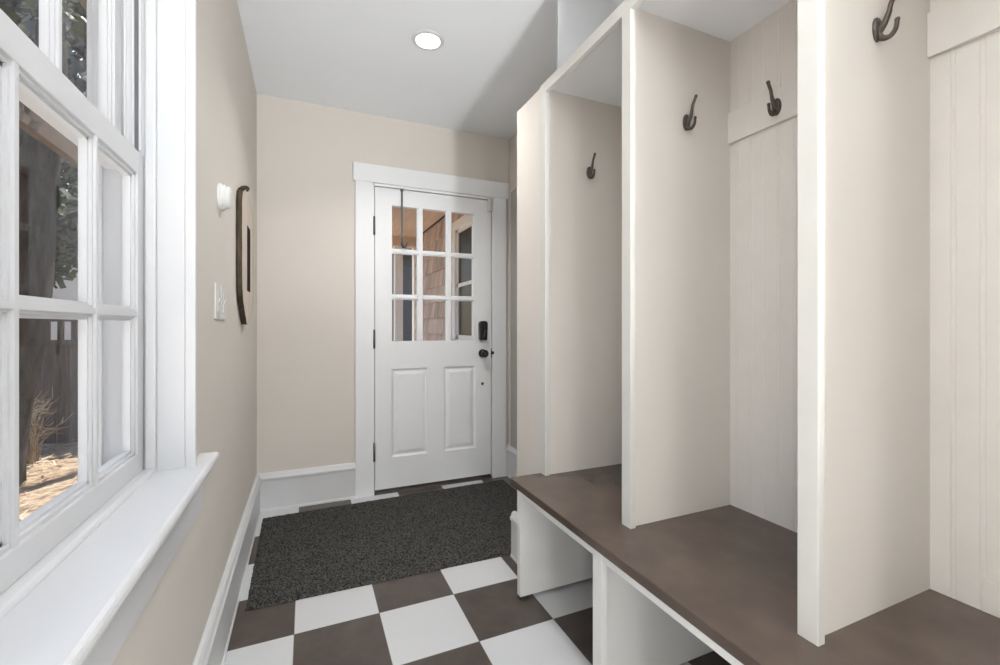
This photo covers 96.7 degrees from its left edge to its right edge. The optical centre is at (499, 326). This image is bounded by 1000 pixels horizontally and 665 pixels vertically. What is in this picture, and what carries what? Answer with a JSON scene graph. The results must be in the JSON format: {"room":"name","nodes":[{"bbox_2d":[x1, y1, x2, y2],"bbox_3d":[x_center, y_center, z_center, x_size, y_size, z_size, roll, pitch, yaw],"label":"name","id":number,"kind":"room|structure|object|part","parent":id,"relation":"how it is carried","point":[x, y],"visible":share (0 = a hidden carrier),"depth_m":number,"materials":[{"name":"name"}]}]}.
{"room":"mudroom","nodes":[
{"label":"mudroom","id":0,"kind":"room"},
{"bbox_2d":[112,0,256,664],"bbox_3d":[-0.433,-0.143,0.063,0.193,2.545,5.674,0,0,-24],"label":"wall","id":1,"kind":"structure","parent":0,"point":[169,630],"depth_m":1.51,"materials":[{"name":"beige paint"}]},
{"bbox_2d":[78,0,86,11],"bbox_3d":[0.352,-1.450,0.154,2.390,0.440,6.412,0,0,-24],"label":"roof eave","id":2,"kind":"object","parent":1,"relation":"attached to","point":[83,2],"depth_m":1.69},
{"bbox_2d":[0,0,219,664],"bbox_3d":[-0.699,-0.363,0.721,0.249,1.705,1.102,0,0,-24],"label":"window","id":3,"kind":"structure","parent":1,"relation":"in","point":[78,573],"depth_m":0.87,"materials":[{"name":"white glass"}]},
{"bbox_3d":[-0.764,-0.764,0.692,0.030,0.777,0.816,0,0,-24],"label":"sash","id":4,"kind":"part","parent":3,"relation":"part of","materials":[{"name":"white wood"}]},
{"bbox_3d":[-0.724,-0.032,0.709,0.030,0.767,0.814,0,0,-24],"label":"sash","id":5,"kind":"part","parent":3,"relation":"part of","materials":[{"name":"white wood"}]},
{"bbox_3d":[-0.657,0.373,0.739,0.158,0.028,1.102,0,0,-24],"label":"sill","id":6,"kind":"part","parent":3,"relation":"part of","materials":[{"name":"white wood"}]},
{"bbox_3d":[-0.794,-0.419,1.143,0.022,1.562,0.016,0,0,-24],"label":"casing","id":7,"kind":"part","parent":3,"relation":"part of","materials":[{"name":"white wood"}]},
{"bbox_2d":[214,283,221,318],"bbox_3d":[-0.946,-0.083,1.496,0.014,0.119,0.096,0,0,-24],"label":"switch plate","id":8,"kind":"object","parent":1,"relation":"attached to","point":[217,287],"visible":1,"depth_m":1.47,"materials":[{"name":"white plastic"}]},
{"bbox_2d":[221,285,226,319],"bbox_3d":[-0.988,-0.083,1.594,0.014,0.119,0.096,0,0,-24],"label":"switch plate","id":9,"kind":"object","parent":1,"relation":"attached to","point":[223,289],"visible":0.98,"depth_m":1.58,"materials":[{"name":"white plastic"}]},
{"bbox_2d":[217,183,232,210],"bbox_3d":[-0.955,-0.449,1.550,0.040,0.096,0.096,0,0,-24],"label":"door chime","id":10,"kind":"object","parent":1,"relation":"attached to","point":[224,193],"visible":1,"depth_m":1.52,"materials":[{"name":"white plastic"}]},
{"bbox_3d":[-0.968,-0.449,1.544,0.011,0.096,0.096,0,0,-24],"label":"plate","id":11,"kind":"part","parent":10,"relation":"part of","materials":[{"name":"white plastic"}]},
{"bbox_2d":[193,474,260,664],"bbox_3d":[-0.353,1.014,0.153,0.026,0.232,5.574,0,0,-24],"label":"baseboard","id":12,"kind":"structure","parent":1,"relation":"attached to","point":[213,647],"depth_m":1.65,"materials":[{"name":"white wood"}]},
{"bbox_2d":[236,185,253,324],"bbox_3d":[-1.203,-0.319,2.119,0.044,0.622,0.487,0,0,-24],"label":"mirror","id":13,"kind":"object","parent":1,"relation":"attached to","point":[244,215],"visible":1,"depth_m":1.99,"materials":[{"name":"beige mirror"}]},
{"bbox_2d":[257,94,508,473],"bbox_3d":[-0.755,-0.143,3.095,2.028,2.545,0.140,0,0,-24],"label":"wall","id":14,"kind":"structure","parent":0,"point":[307,152],"depth_m":2.83,"materials":[{"name":"beige paint"}]},
{"bbox_2d":[259,444,508,512],"bbox_3d":[-0.695,1.014,3.030,1.676,0.232,0.026,0,0,-24],"label":"baseboard","id":15,"kind":"structure","parent":14,"relation":"attached to","point":[287,489],"depth_m":2.80,"materials":[{"name":"white wood"}]},
{"bbox_2d":[392,207,444,247],"bbox_3d":[-0.309,-1.500,5.485,4.900,0.540,3.885,0,0,-24],"label":"ceiling","id":16,"kind":"structure","parent":14,"relation":"attached to","point":[409,215],"depth_m":5.93,"materials":[{"name":"brown wood"}]},
{"bbox_2d":[353,162,508,498],"bbox_3d":[-0.469,0.027,3.178,1.118,2.205,0.226,0,0,-24],"label":"door","id":17,"kind":"structure","parent":14,"relation":"in","point":[428,414],"depth_m":3.12,"materials":[{"name":"white paint"}]},
{"bbox_3d":[-0.899,0.086,2.943,0.114,2.088,0.022,0,0,-24],"label":"casing","id":18,"kind":"part","parent":17,"relation":"part of","materials":[{"name":"white paint"}]},
{"bbox_2d":[400,189,407,247],"bbox_3d":[-0.656,-0.734,3.026,0.054,0.408,0.026,0,0,28],"label":"hanger","id":19,"kind":"object","parent":17,"relation":"hanging from","point":[401,190],"visible":1,"depth_m":3.03,"materials":[{"name":"metal"}]},
{"bbox_3d":[-0.628,0.590,3.081,0.250,0.600,0.038,0,0,-24],"label":"panel","id":20,"kind":"part","parent":17,"relation":"part of","materials":[{"name":"white paint"}]},
{"bbox_3d":[-0.451,-1.016,3.136,1.118,0.119,0.027,0,0,-24],"label":"head casing","id":21,"kind":"part","parent":17,"relation":"part of","materials":[{"name":"white paint"}]},
{"bbox_3d":[-0.295,0.590,3.226,0.240,0.600,0.038,0,0,-24],"label":"panel","id":22,"kind":"part","parent":17,"relation":"part of","materials":[{"name":"white paint"}]},
{"bbox_3d":[-0.117,0.200,3.247,0.062,0.062,0.067,0,0,-24],"label":"knob","id":23,"kind":"part","parent":17,"relation":"part of","materials":[{"name":"black metal"}]},
{"bbox_2d":[487,198,492,211],"bbox_3d":[-0.073,-0.897,3.288,0.040,0.098,0.026,0,0,-24],"label":"sensor","id":24,"kind":"object","parent":17,"relation":"attached to","point":[489,200],"visible":1,"depth_m":3.28,"materials":[{"name":"white plastic"}]},
{"bbox_3d":[-0.006,0.086,3.333,0.108,2.088,0.022,0,0,-24],"label":"casing","id":25,"kind":"part","parent":17,"relation":"part of","materials":[{"name":"white paint"}]},
{"bbox_2d":[237,0,623,139],"bbox_3d":[0.380,-1.466,0.494,2.028,0.100,5.814,0,0,-24],"label":"ceiling","id":26,"kind":"structure","parent":0,"point":[361,56],"depth_m":2.34,"materials":[{"name":"white paint"}]},
{"bbox_2d":[412,30,443,50],"bbox_3d":[-0.356,-1.413,2.201,0.158,0.007,0.158,0,0,-24],"label":"recessed light","id":27,"kind":"object","parent":26,"relation":"in","point":[428,40],"visible":1,"depth_m":2.19,"materials":[{"name":"white plastic"}]},
{"bbox_2d":[224,476,730,664],"bbox_3d":[0.380,1.190,0.494,2.028,0.120,5.814,0,0,-24],"label":"floor","id":28,"kind":"structure","parent":0,"point":[471,613],"depth_m":1.69,"materials":[{"name":"tile"}]},
{"bbox_2d":[245,480,516,610],"bbox_3d":[-0.491,1.125,2.494,1.562,0.008,1.006,0,0,-24],"label":"rug","id":29,"kind":"object","parent":28,"relation":"on","point":[307,554],"visible":0.88,"depth_m":2.33,"materials":[{"name":"black carpet"}]},
{"bbox_2d":[510,464,999,664],"bbox_3d":[0.680,0.887,1.203,0.613,0.485,1.774,0,0,-24],"label":"storage bench","id":30,"kind":"object","parent":28,"relation":"on","point":[678,590],"visible":0.88,"depth_m":1.25,"materials":[{"name":"brown paint"}]},
{"bbox_3d":[0.348,0.896,1.962,0.591,0.442,0.028,0,0,-24],"label":"panel","id":31,"kind":"part","parent":30,"relation":"part of","materials":[{"name":"white paint"}]},
{"bbox_3d":[0.427,0.689,1.068,0.018,0.028,1.728,0,0,-24],"label":"rail","id":32,"kind":"part","parent":30,"relation":"part of","materials":[{"name":"white paint"}]},
{"bbox_2d":[540,0,999,646],"bbox_3d":[0.736,-0.385,1.256,0.470,2.059,1.725,0,0,-24],"label":"locker","id":33,"kind":"object","parent":30,"relation":"on","point":[790,319],"visible":1,"depth_m":1.39,"materials":[{"name":"beige paint"}]},
{"bbox_2d":[586,153,595,178],"bbox_3d":[0.413,-0.716,1.992,0.031,0.110,0.052,0,0,-24],"label":"coat hook","id":34,"kind":"object","parent":33,"relation":"attached to","point":[590,170],"visible":1,"depth_m":1.99,"materials":[{"name":"brown metal"}]},
{"bbox_3d":[0.406,-0.695,2.009,0.031,0.055,0.008,0,0,-24],"label":"plate","id":35,"kind":"part","parent":34,"relation":"part of","materials":[{"name":"brown metal"}]},
{"bbox_3d":[0.531,-1.030,1.166,0.023,0.044,1.725,0,0,-24],"label":"rail","id":36,"kind":"part","parent":33,"relation":"part of","materials":[{"name":"beige paint"}]},
{"bbox_2d":[683,94,697,130],"bbox_3d":[0.645,-0.718,1.500,0.031,0.110,0.052,0,0,-24],"label":"coat hook","id":37,"kind":"object","parent":33,"relation":"attached to","point":[687,119],"visible":1,"depth_m":1.50,"materials":[{"name":"brown metal"}]},
{"bbox_3d":[0.638,-0.697,1.517,0.031,0.055,0.008,0,0,-24],"label":"plate","id":38,"kind":"part","parent":37,"relation":"part of","materials":[{"name":"brown metal"}]},
{"bbox_3d":[0.934,-0.711,1.355,0.014,0.110,0.542,0,0,-24],"label":"hook rail","id":39,"kind":"part","parent":33,"relation":"part of","materials":[{"name":"paint"}]},
{"bbox_3d":[0.943,-0.192,1.359,0.008,1.673,0.542,0,0,-24],"label":"panel","id":40,"kind":"part","parent":33,"relation":"part of","materials":[{"name":"paint"}]},
{"bbox_2d":[766,80,781,115],"bbox_3d":[0.872,-0.728,1.424,0.052,0.110,0.031,0,0,-24],"label":"coat hook","id":41,"kind":"object","parent":33,"relation":"attached to","point":[776,104],"visible":1,"depth_m":1.42,"materials":[{"name":"brown metal"}]},
{"bbox_3d":[0.889,-0.707,1.431,0.008,0.055,0.031,0,0,-24],"label":"plate","id":42,"kind":"part","parent":41,"relation":"part of","materials":[{"name":"brown metal"}]},
{"bbox_2d":[872,0,900,42],"bbox_3d":[0.855,-0.687,0.979,0.031,0.110,0.052,0,0,-24],"label":"coat hook","id":43,"kind":"object","parent":33,"relation":"attached to","point":[878,26],"visible":1,"depth_m":0.98,"materials":[{"name":"brown metal"}]},
{"bbox_3d":[0.848,-0.665,0.996,0.031,0.055,0.008,0,0,-24],"label":"plate","id":44,"kind":"part","parent":43,"relation":"part of","materials":[{"name":"brown metal"}]},
{"bbox_3d":[1.161,-0.711,0.835,0.014,0.110,0.554,0,0,-24],"label":"hook rail","id":45,"kind":"part","parent":33,"relation":"part of","materials":[{"name":"paint"}]},
{"bbox_3d":[1.170,-0.192,0.839,0.008,1.673,0.554,0,0,-24],"label":"panel","id":46,"kind":"part","parent":33,"relation":"part of","materials":[{"name":"paint"}]},
{"bbox_3d":[1.122,0.609,0.936,0.005,0.070,0.151,0,0,-24],"label":"patch plate","id":47,"kind":"part","parent":33,"relation":"part of","materials":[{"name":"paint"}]},
{"bbox_2d":[509,133,516,189],"bbox_3d":[1.270,-0.143,0.806,0.147,2.545,5.674,0,0,-24],"label":"wall","id":48,"kind":"structure","parent":0,"point":[512,141],"depth_m":3.30,"materials":[{"name":"beige paint"}]},
{"bbox_2d":[507,445,516,477],"bbox_3d":[0.280,1.014,2.858,0.026,0.232,1.097,0,0,-24],"label":"baseboard","id":49,"kind":"structure","parent":48,"relation":"attached to","point":[512,452],"depth_m":3.27,"materials":[{"name":"white wood"}]},
{"bbox_2d":[509,186,516,448],"bbox_3d":[0.201,-0.062,3.049,0.018,1.911,0.629,0,0,-24],"label":"wall panel","id":50,"kind":"object","parent":48,"relation":"attached to","point":[513,192],"visible":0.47,"depth_m":3.27,"materials":[{"name":"grey paint"}]},
{"bbox_2d":[517,89,539,475],"bbox_3d":[0.345,0.042,2.156,0.468,2.176,0.238,0,0,-24],"label":"wall","id":51,"kind":"structure","parent":0,"point":[528,116],"depth_m":2.05,"materials":[{"name":"beige paint"}]},
{"bbox_2d":[510,511,516,563],"bbox_3d":[0.114,1.018,2.064,0.030,0.222,0.254,0,0,-24],"label":"baseboard","id":52,"kind":"structure","parent":51,"relation":"attached to","point":[513,517],"depth_m":2.15,"materials":[{"name":"white wood"}]},
{"label":"outside","id":53,"kind":"structure","parent":0,"visible":0},
{"bbox_2d":[19,442,77,521],"bbox_3d":[-4.753,1.679,10.794,60.000,0.300,60.000,0,0,-24],"label":"ground","id":54,"kind":"structure","parent":53,"point":[30,497],"depth_m":4.49,"materials":[{"name":"soil"}]},
{"bbox_2d":[0,0,86,486],"bbox_3d":[-4.003,-1.721,3.787,3.173,6.690,2.222,0,0,25],"label":"leaning tree","id":55,"kind":"object","parent":54,"relation":"on","point":[44,233],"visible":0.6,"depth_m":4.16,"materials":[{"name":"brown plant"}]},
{"bbox_2d":[0,0,86,168],"bbox_3d":[-7.896,-3.115,7.165,3.857,9.412,3.839,0,0,-24],"label":"tree","id":56,"kind":"object","parent":54,"relation":"on","point":[76,66],"visible":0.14,"depth_m":7.33,"materials":[{"name":"green plant"}]},
{"bbox_2d":[26,390,68,466],"bbox_3d":[-5.262,1.098,4.800,0.966,0.868,0.394,0,0,-24],"label":"bare shrub","id":57,"kind":"object","parent":54,"relation":"on","point":[33,448],"visible":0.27,"depth_m":4.91,"materials":[{"name":"beige plant"}]},
{"bbox_2d":[19,101,77,167],"bbox_3d":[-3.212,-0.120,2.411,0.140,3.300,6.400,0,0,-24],"label":"pergola","id":58,"kind":"object","parent":54,"relation":"on","point":[30,122],"visible":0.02,"depth_m":3.62,"materials":[{"name":"beige wood"}]},
{"bbox_2d":[19,439,77,518],"bbox_3d":[-4.464,1.504,3.236,3.824,0.098,5.604,0,0,-24],"label":"straw","id":59,"kind":"object","parent":54,"relation":"on","point":[46,456],"visible":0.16,"depth_m":4.50,"materials":[{"name":"beige plant"}]},
{"bbox_2d":[28,319,77,445],"bbox_3d":[-7.569,0.679,5.033,8.229,1.700,0.150,0,0,-24],"label":"fence","id":60,"kind":"object","parent":54,"relation":"on","point":[59,368],"visible":0.08,"depth_m":5.79,"materials":[{"name":"wood"}]},
{"bbox_3d":[-7.613,0.214,4.970,8.100,0.070,0.060,0,0,-24],"label":"rail","id":61,"kind":"part","parent":60,"relation":"part of","materials":[{"name":"wood"}]},
{"bbox_3d":[-7.615,-0.083,4.975,8.100,0.045,0.080,0,0,-24],"label":"cap rail","id":62,"kind":"part","parent":60,"relation":"part of","materials":[{"name":"wood"}]},
{"bbox_2d":[51,260,77,339],"bbox_3d":[-8.509,0.112,9.401,2.160,2.835,2.750,0,0,-24],"label":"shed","id":63,"kind":"object","parent":54,"relation":"on","point":[71,292],"visible":0.07,"depth_m":8.26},
{"bbox_2d":[58,76,86,253],"bbox_3d":[-11.338,-2.605,11.760,4.231,8.391,3.678,0,0,-24],"label":"tree","id":64,"kind":"object","parent":54,"relation":"on","point":[69,175],"visible":0.03,"depth_m":11.13,"materials":[{"name":"green plant"}]},
{"bbox_2d":[392,248,411,340],"bbox_3d":[-1.028,-0.895,13.510,5.600,4.850,4.800,0,0,-24],"label":"house","id":65,"kind":"structure","parent":54,"relation":"on","point":[407,259],"depth_m":10.81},
{"bbox_2d":[412,213,463,340],"bbox_3d":[0.619,-0.069,5.964,2.815,3.204,3.650,0,0,-24],"label":"wall","id":66,"kind":"structure","parent":54,"relation":"on","point":[433,236],"depth_m":6.00,"materials":[{"name":"brown wood"}]},
{"bbox_2d":[452,215,471,339],"bbox_3d":[-0.229,-0.480,4.476,0.060,1.420,1.500,0,0,-24],"label":"window","id":67,"kind":"structure","parent":66,"relation":"in","point":[462,227],"depth_m":4.93,"materials":[{"name":"white wood"}]},
{"bbox_3d":[-0.214,-0.470,4.482,0.008,1.180,1.240,0,0,-24],"label":"pane","id":68,"kind":"part","parent":67,"relation":"part of","materials":[{"name":"glass"}]},
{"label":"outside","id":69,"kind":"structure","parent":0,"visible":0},
{"bbox_3d":[-1.455,1.304,4.986,1.800,0.250,3.885,0,0,-24],"label":"porch deck","id":70,"kind":"object","parent":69,"visible":0},
{"bbox_2d":[392,245,403,340],"bbox_3d":[-1.567,-0.025,6.849,0.166,2.410,0.166,0,0,-24],"label":"porch post","id":71,"kind":"object","parent":70,"relation":"on","point":[398,259],"visible":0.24,"depth_m":6.80,"materials":[{"name":"beige wood"}]}
]}

